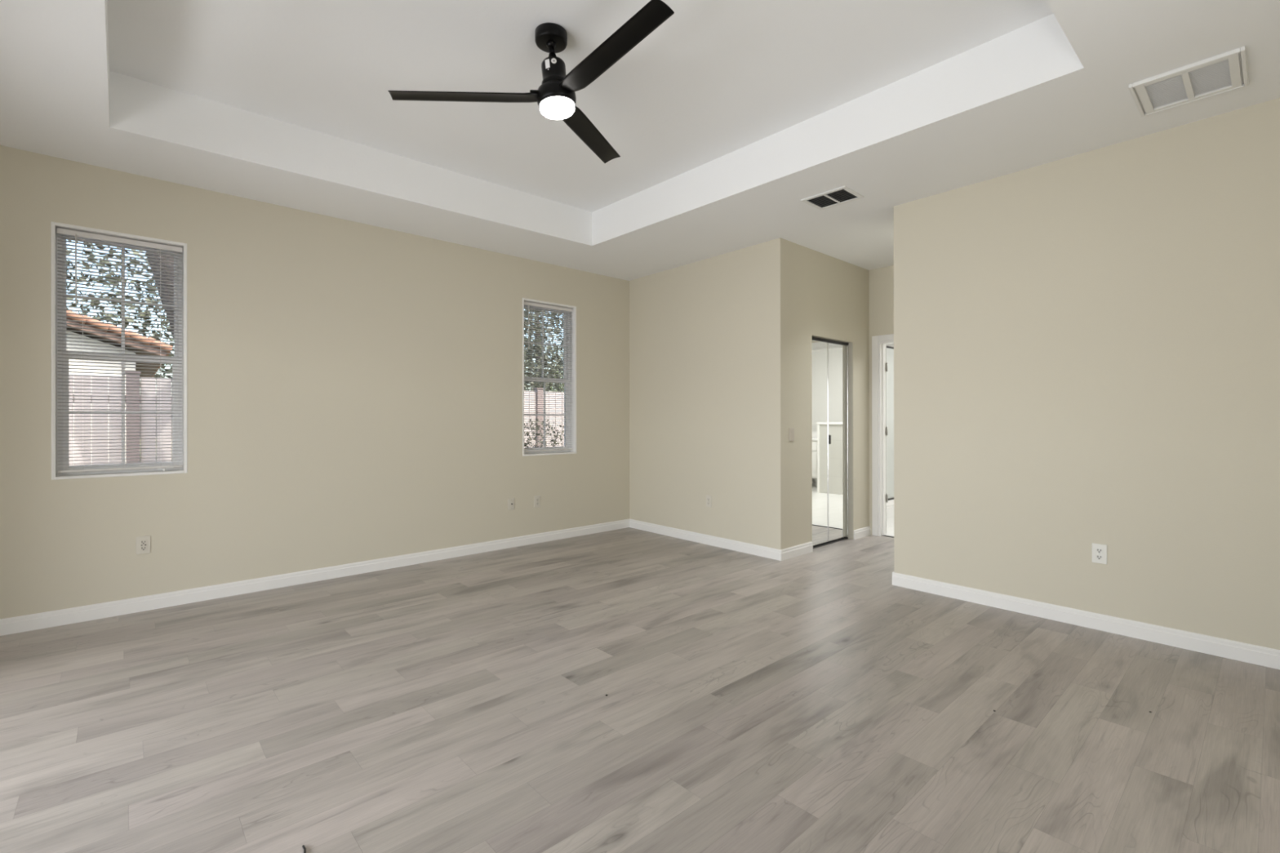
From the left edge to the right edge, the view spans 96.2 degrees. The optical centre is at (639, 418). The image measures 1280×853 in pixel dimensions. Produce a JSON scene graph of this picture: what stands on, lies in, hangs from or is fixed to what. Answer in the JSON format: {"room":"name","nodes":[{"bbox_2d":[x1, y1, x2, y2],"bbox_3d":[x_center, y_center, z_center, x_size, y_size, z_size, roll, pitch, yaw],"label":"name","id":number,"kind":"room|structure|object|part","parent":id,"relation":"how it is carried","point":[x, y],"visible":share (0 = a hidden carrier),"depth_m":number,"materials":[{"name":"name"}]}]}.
{"room":"empty bedroom","nodes":[
{"label":"empty bedroom","id":0,"kind":"room"},
{"bbox_2d":[0,145,629,618],"bbox_3d":[0.026,-0.171,6.883,11.750,2.842,0.170,0,0,-43],"label":"wall","id":1,"kind":"structure","parent":0,"point":[354,389],"depth_m":4.34,"materials":[{"name":"paint"}]},
{"bbox_2d":[50,222,187,479],"bbox_3d":[-3.374,-0.411,3.746,0.648,1.562,0.171,0,0,-43],"label":"window","id":2,"kind":"structure","parent":1,"relation":"in","point":[55,447],"depth_m":3.70,"materials":[{"name":"paint"}]},
{"bbox_2d":[56,227,182,472],"bbox_3d":[-3.347,-0.408,3.716,0.604,1.520,0.041,0,0,-43],"label":"window blind","id":3,"kind":"object","parent":2,"relation":"attached to","point":[59,231],"visible":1,"depth_m":3.70,"materials":[{"name":"white plastic"}]},
{"bbox_3d":[-3.488,-0.409,3.594,0.002,1.461,0.027,0,0,-43],"label":"ladder cord","id":4,"kind":"part","parent":3,"relation":"part of","materials":[{"name":"white fabric"}]},
{"bbox_3d":[-3.350,0.324,3.720,0.604,0.014,0.024,0,0,-43],"label":"rail","id":5,"kind":"part","parent":3,"relation":"part of","materials":[{"name":"white plastic"}]},
{"bbox_3d":[-3.213,-0.410,3.847,0.002,1.461,0.027,0,0,-43],"label":"ladder cord","id":6,"kind":"part","parent":3,"relation":"part of","materials":[{"name":"white fabric"}]},
{"bbox_3d":[-3.351,0.361,3.722,0.616,0.018,0.106,0,0,-43],"label":"sill","id":7,"kind":"part","parent":2,"relation":"part of","materials":[{"name":"paint"}]},
{"bbox_3d":[-3.418,-0.769,3.792,0.564,0.762,0.026,0,0,-43],"label":"sash","id":8,"kind":"part","parent":2,"relation":"part of","materials":[{"name":"clear glass"}]},
{"bbox_3d":[-3.394,-0.043,3.768,0.564,0.746,0.028,0,0,-43],"label":"sash","id":9,"kind":"part","parent":2,"relation":"part of","materials":[{"name":"white plastic"}]},
{"bbox_2d":[136,535,151,554],"bbox_3d":[-3.244,0.825,3.749,0.072,0.116,0.010,0,0,-43],"label":"wall outlet","id":10,"kind":"object","parent":1,"relation":"attached to","point":[143,543],"visible":1,"depth_m":3.75,"materials":[{"name":"beige plastic"}]},
{"bbox_2d":[140,539,146,550],"bbox_3d":[-3.243,0.825,3.748,0.034,0.067,0.004,0,0,-43],"label":"receptacle","id":11,"kind":"object","parent":10,"relation":"attached to","point":[143,542],"depth_m":3.75,"materials":[{"name":"plastic"}]},
{"bbox_2d":[0,519,629,635],"bbox_3d":[-2.123,1.206,4.776,5.431,0.094,0.015,0,0,-43],"label":"baseboard","id":12,"kind":"structure","parent":1,"relation":"attached to","point":[11,625],"depth_m":4.19,"materials":[{"name":"paint"}]},
{"bbox_2d":[507,497,514,510],"bbox_3d":[-1.251,0.831,5.581,0.070,0.114,0.014,0,0,-43],"label":"cable jack","id":13,"kind":"object","parent":1,"relation":"attached to","point":[510,501],"visible":1,"depth_m":5.58,"materials":[{"name":"beige plastic"}]},
{"bbox_2d":[533,495,540,507],"bbox_3d":[-1.035,0.834,5.782,0.072,0.116,0.010,0,0,-43],"label":"wall outlet","id":14,"kind":"object","parent":1,"relation":"attached to","point":[537,498],"visible":1,"depth_m":5.78,"materials":[{"name":"beige plastic"}]},
{"bbox_2d":[522,297,576,456],"bbox_3d":[-0.974,-0.412,5.955,0.658,1.567,0.171,0,0,-43],"label":"window","id":15,"kind":"structure","parent":1,"relation":"in","point":[573,445],"depth_m":6.11,"materials":[{"name":"paint"}]},
{"bbox_3d":[-1.018,-0.772,6.001,0.574,0.762,0.026,0,0,-43],"label":"sash","id":16,"kind":"part","parent":15,"relation":"part of","materials":[{"name":"clear glass"}]},
{"bbox_3d":[-0.994,-0.044,5.977,0.574,0.751,0.028,0,0,-43],"label":"sash","id":17,"kind":"part","parent":15,"relation":"part of","materials":[{"name":"white plastic"}]},
{"bbox_2d":[524,301,573,452],"bbox_3d":[-0.947,-0.420,5.925,0.614,1.503,0.040,0,0,-43],"label":"window blind","id":18,"kind":"object","parent":15,"relation":"attached to","point":[529,304],"visible":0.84,"depth_m":5.93,"materials":[{"name":"white plastic"}]},
{"bbox_3d":[-1.092,-0.411,5.799,0.001,1.465,0.027,0,0,-43],"label":"ladder cord","id":19,"kind":"part","parent":18,"relation":"part of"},
{"bbox_3d":[-0.951,-0.411,5.929,0.001,1.465,0.027,0,0,-43],"label":"ladder cord","id":20,"kind":"part","parent":18,"relation":"part of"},
{"bbox_3d":[-0.950,0.324,5.929,0.614,0.014,0.024,0,0,-43],"label":"rail","id":21,"kind":"part","parent":18,"relation":"part of","materials":[{"name":"white plastic"}]},
{"bbox_3d":[-0.951,0.362,5.931,0.626,0.018,0.106,0,0,-43],"label":"sill","id":22,"kind":"part","parent":15,"relation":"part of","materials":[{"name":"paint"}]},
{"bbox_2d":[0,504,1279,852],"bbox_3d":[2.728,1.306,3.698,11.440,0.120,8.350,0,0,-42],"label":"floor","id":23,"kind":"structure","parent":0,"point":[813,702],"depth_m":2.38,"materials":[{"name":"grey wood"}]},
{"bbox_2d":[302,844,306,852],"bbox_3d":[-0.959,1.247,1.563,0.033,0.006,0.234,0,0,-5],"label":"cord","id":24,"kind":"object","parent":23,"relation":"on","point":[303,846],"visible":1,"depth_m":1.66,"materials":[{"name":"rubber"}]},
{"bbox_2d":[886,346,893,506],"bbox_3d":[3.409,0.102,8.119,1.530,2.285,0.090,0,0,-42],"label":"door","id":25,"kind":"structure","parent":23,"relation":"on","point":[890,350],"depth_m":8.28,"materials":[{"name":"wood"}]},
{"bbox_2d":[0,0,1279,280],"bbox_3d":[2.703,-1.750,3.780,11.520,0.308,8.500,0,0,-42],"label":"ceiling","id":26,"kind":"structure","parent":0,"point":[729,115],"depth_m":3.23,"materials":[{"name":"paint"}]},
{"bbox_2d":[387,0,674,163],"bbox_3d":[-0.297,-1.699,2.705,1.382,0.401,1.204,0,0,-42],"label":"ceiling fan","id":27,"kind":"object","parent":26,"relation":"hanging from","point":[556,99],"visible":1,"depth_m":2.75,"materials":[{"name":"black metal"}]},
{"bbox_3d":[-0.822,-1.540,2.744,0.699,0.084,0.114,0,0,-12],"label":"blade","id":28,"kind":"part","parent":27,"relation":"part of","materials":[{"name":"black wood"}]},
{"bbox_2d":[539,96,574,119],"bbox_3d":[-0.408,-1.529,2.828,0.172,0.052,0.172,0,0,-42],"label":"diffuser","id":29,"kind":"object","parent":27,"relation":"attached to","point":[555,108],"depth_m":2.79,"materials":[{"name":"white glass"}]},
{"bbox_3d":[-0.279,-1.594,3.226,0.112,0.051,0.701,0,0,19],"label":"blade","id":30,"kind":"part","parent":27,"relation":"part of","materials":[{"name":"black wood"}]},
{"bbox_3d":[-0.134,-1.605,2.514,0.116,0.056,0.701,0,0,-42],"label":"blade","id":31,"kind":"part","parent":27,"relation":"part of","materials":[{"name":"black wood"}]},
{"bbox_2d":[800,186,864,210],"bbox_3d":[1.389,-1.589,4.147,0.284,0.010,0.344,0,0,-43],"label":"ceiling vent","id":32,"kind":"object","parent":26,"relation":"in","point":[842,195],"visible":1,"depth_m":4.14,"materials":[{"name":"white metal"}]},
{"bbox_2d":[1128,46,1248,117],"bbox_3d":[2.609,-1.587,2.731,0.400,0.018,0.384,0,0,-42],"label":"ceiling vent","id":33,"kind":"object","parent":26,"relation":"in","point":[1226,72],"visible":1,"depth_m":2.72,"materials":[{"name":"white metal"}]},
{"bbox_2d":[769,238,869,549],"bbox_3d":[1.858,-0.174,5.693,1.774,2.842,0.110,0,0,-42],"label":"wall","id":34,"kind":"structure","parent":0,"point":[828,295],"depth_m":5.34,"materials":[{"name":"paint"}]},
{"bbox_2d":[789,427,794,440],"bbox_3d":[1.367,0.142,5.164,0.072,0.116,0.013,0,0,-42],"label":"light switch","id":35,"kind":"object","parent":34,"relation":"attached to","point":[791,429],"visible":1,"depth_m":5.16,"materials":[{"name":"beige plastic"}]},
{"bbox_2d":[781,541,813,560],"bbox_3d":[1.430,1.201,5.219,0.500,0.094,0.016,0,0,-42],"label":"baseboard","id":36,"kind":"structure","parent":34,"relation":"attached to","point":[803,548],"depth_m":5.20,"materials":[{"name":"paint"}]},
{"bbox_2d":[811,336,848,548],"bbox_3d":[1.864,0.231,5.711,0.791,2.033,0.043,0,0,-42],"label":"bifold door","id":37,"kind":"structure","parent":34,"relation":"in","point":[829,357],"depth_m":5.73,"materials":[{"name":"mirror"}]},
{"bbox_2d":[811,340,827,544],"bbox_3d":[1.722,0.230,5.572,0.378,1.966,0.004,0,0,-42],"label":"mirror","id":38,"kind":"object","parent":37,"relation":"on","point":[820,349],"depth_m":5.60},
{"bbox_3d":[1.723,0.230,5.571,0.392,1.978,0.006,0,0,-42],"label":"edge frame","id":39,"kind":"part","parent":37,"relation":"part of","materials":[{"name":"silver metal"}]},
{"bbox_2d":[828,342,847,540],"bbox_3d":[2.015,0.230,5.838,0.378,1.966,0.005,0,0,-42],"label":"mirror","id":40,"kind":"object","parent":37,"relation":"on","point":[837,354],"depth_m":5.83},
{"bbox_3d":[2.016,0.230,5.837,0.392,1.978,0.006,0,0,-42],"label":"edge frame","id":41,"kind":"part","parent":37,"relation":"part of","materials":[{"name":"silver metal"}]},
{"bbox_2d":[810,333,854,542],"bbox_3d":[1.906,0.224,5.680,0.841,2.047,0.035,0,0,-42],"label":"trim","id":42,"kind":"structure","parent":34,"relation":"attached to","point":[851,343],"depth_m":5.93,"materials":[{"name":"paint"}]},
{"bbox_2d":[853,525,871,539],"bbox_3d":[2.339,1.200,6.043,0.354,0.094,0.015,0,0,-42],"label":"baseboard","id":43,"kind":"structure","parent":34,"relation":"attached to","point":[864,531],"depth_m":6.03,"materials":[{"name":"paint"}]},
{"bbox_2d":[885,345,888,533],"bbox_3d":[2.722,0.222,6.514,0.189,2.023,0.742,0,0,15],"label":"door","id":44,"kind":"structure","parent":34,"relation":"in","point":[886,428],"depth_m":6.16,"materials":[{"name":"paint"}]},
{"bbox_2d":[868,265,893,534],"bbox_3d":[2.942,-0.175,5.725,0.120,2.842,5.700,0,0,-42],"label":"wall","id":45,"kind":"structure","parent":0,"point":[881,281],"depth_m":6.09,"materials":[{"name":"paint"}]},
{"bbox_2d":[871,333,893,536],"bbox_3d":[2.837,0.182,5.843,0.152,2.127,0.906,0,0,-42],"label":"trim","id":46,"kind":"structure","parent":45,"relation":"attached to","point":[878,342],"depth_m":6.10,"materials":[{"name":"paint"}]},
{"bbox_2d":[629,97,1279,649],"bbox_3d":[1.773,-0.174,4.548,0.133,2.842,5.631,0,0,-41],"label":"wall","id":47,"kind":"structure","parent":0,"point":[1086,345],"depth_m":3.53,"materials":[{"name":"paint"}]},
{"bbox_2d":[629,519,782,560],"bbox_3d":[0.559,1.202,5.833,0.015,0.094,2.095,0,0,-41],"label":"baseboard","id":48,"kind":"structure","parent":47,"relation":"attached to","point":[747,548],"depth_m":5.66,"materials":[{"name":"paint"}]},
{"bbox_2d":[706,494,711,507],"bbox_3d":[0.682,0.818,5.694,0.010,0.116,0.072,0,0,-41],"label":"wall outlet","id":49,"kind":"object","parent":47,"relation":"attached to","point":[708,498],"visible":1,"depth_m":5.69,"materials":[{"name":"beige plastic"}]},
{"bbox_2d":[892,572,1279,669],"bbox_3d":[2.692,1.199,3.409,0.016,0.094,2.410,0,0,-41],"label":"baseboard","id":50,"kind":"structure","parent":47,"relation":"attached to","point":[1222,647],"depth_m":3.36,"materials":[{"name":"paint"}]},
{"bbox_2d":[1091,542,1106,564],"bbox_3d":[2.713,0.797,3.389,0.010,0.116,0.072,0,0,-41],"label":"wall outlet","id":51,"kind":"object","parent":47,"relation":"attached to","point":[1099,551],"visible":1,"depth_m":3.39,"materials":[{"name":"white plastic"}]},
{"bbox_2d":[1095,554,1102,559],"bbox_3d":[2.712,0.816,3.388,0.004,0.033,0.033,0,0,-41],"label":"receptacle","id":52,"kind":"object","parent":51,"relation":"attached to","point":[1098,557],"depth_m":3.39,"materials":[{"name":"white plastic"}]},
{"bbox_2d":[1095,547,1102,553],"bbox_3d":[2.712,0.777,3.388,0.004,0.033,0.033,0,0,-41],"label":"receptacle","id":53,"kind":"object","parent":51,"relation":"attached to","point":[1098,550],"depth_m":3.39,"materials":[{"name":"white plastic"}]},
{"label":"outside","id":54,"kind":"structure","parent":0,"visible":0},
{"bbox_2d":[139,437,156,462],"bbox_3d":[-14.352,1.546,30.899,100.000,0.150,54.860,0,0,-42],"label":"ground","id":55,"kind":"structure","parent":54,"point":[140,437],"depth_m":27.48,"materials":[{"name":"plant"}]},
{"bbox_2d":[66,310,173,465],"bbox_3d":[-15.420,-0.780,11.153,9.398,4.506,9.390,0,0,-42],"label":"neighbor house","id":56,"kind":"structure","parent":55,"relation":"on","point":[70,312],"depth_m":10.47,"materials":[{"name":"white paint"}]},
{"bbox_2d":[66,240,173,386],"bbox_3d":[-16.712,-3.710,17.275,13.415,10.406,5.143,0,0,-42],"label":"tree","id":57,"kind":"object","parent":55,"relation":"on","point":[87,246],"visible":0.03,"depth_m":17.44,"materials":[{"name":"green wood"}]},
{"bbox_2d":[146,251,173,337],"bbox_3d":[-5.605,-2.027,7.354,8.103,7.063,3.046,0,0,-36],"label":"oak tree","id":58,"kind":"object","parent":55,"relation":"on","point":[148,255],"visible":0.02,"depth_m":6.22,"materials":[{"name":"green plant"}]},
{"bbox_2d":[56,371,564,475],"bbox_3d":[-2.727,0.429,10.352,25.389,2.050,0.150,0,0,-42],"label":"fence","id":59,"kind":"object","parent":55,"relation":"on","point":[131,423],"visible":0.07,"depth_m":7.07,"materials":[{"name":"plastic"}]},
{"bbox_3d":[-7.037,0.446,6.488,1.830,1.930,0.060,0,0,-42],"label":"panel","id":60,"kind":"part","parent":59,"relation":"part of","materials":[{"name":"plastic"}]},
{"bbox_3d":[-6.304,0.434,7.134,0.150,2.050,0.150,0,0,-42],"label":"post","id":61,"kind":"part","parent":59,"relation":"part of","materials":[{"name":"paint"}]},
{"bbox_3d":[-5.586,0.443,7.793,1.830,1.930,0.060,0,0,-42],"label":"panel","id":62,"kind":"part","parent":59,"relation":"part of","materials":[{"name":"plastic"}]},
{"bbox_3d":[-2.684,0.439,10.405,1.830,1.930,0.060,0,0,-42],"label":"panel","id":63,"kind":"part","parent":59,"relation":"part of","materials":[{"name":"plastic"}]},
{"bbox_3d":[-1.951,0.428,11.051,0.150,2.050,0.150,0,0,-42],"label":"post","id":64,"kind":"part","parent":59,"relation":"part of","materials":[{"name":"paint"}]},
{"bbox_3d":[-1.233,0.437,11.711,1.830,1.930,0.060,0,0,-42],"label":"panel","id":65,"kind":"part","parent":59,"relation":"part of","materials":[{"name":"plastic"}]},
{"bbox_2d":[524,307,563,391],"bbox_3d":[-5.139,-2.789,28.934,7.246,8.523,5.104,0,0,-42],"label":"tree","id":66,"kind":"object","parent":55,"relation":"on","point":[524,308],"visible":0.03,"depth_m":28.83,"materials":[{"name":"green plant"}]},
{"bbox_2d":[524,308,564,391],"bbox_3d":[-3.664,-1.192,13.774,5.277,5.367,2.587,0,0,-42],"label":"tree","id":67,"kind":"object","parent":55,"relation":"on","point":[559,362],"visible":0.09,"depth_m":14.40,"materials":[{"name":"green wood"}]},
{"bbox_2d":[524,417,564,448],"bbox_3d":[-1.856,0.721,10.030,1.497,1.489,0.694,0,0,-42],"label":"shrub","id":68,"kind":"object","parent":55,"relation":"on","point":[536,428],"visible":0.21,"depth_m":10.11,"materials":[{"name":"green plant"}]},
{"bbox_2d":[542,371,564,392],"bbox_3d":[-2.028,-0.223,19.011,3.244,3.355,2.090,0,0,-42],"label":"tree","id":69,"kind":"object","parent":55,"relation":"on","point":[557,371],"visible":0.04,"depth_m":18.15,"materials":[{"name":"green plant"}]}
]}

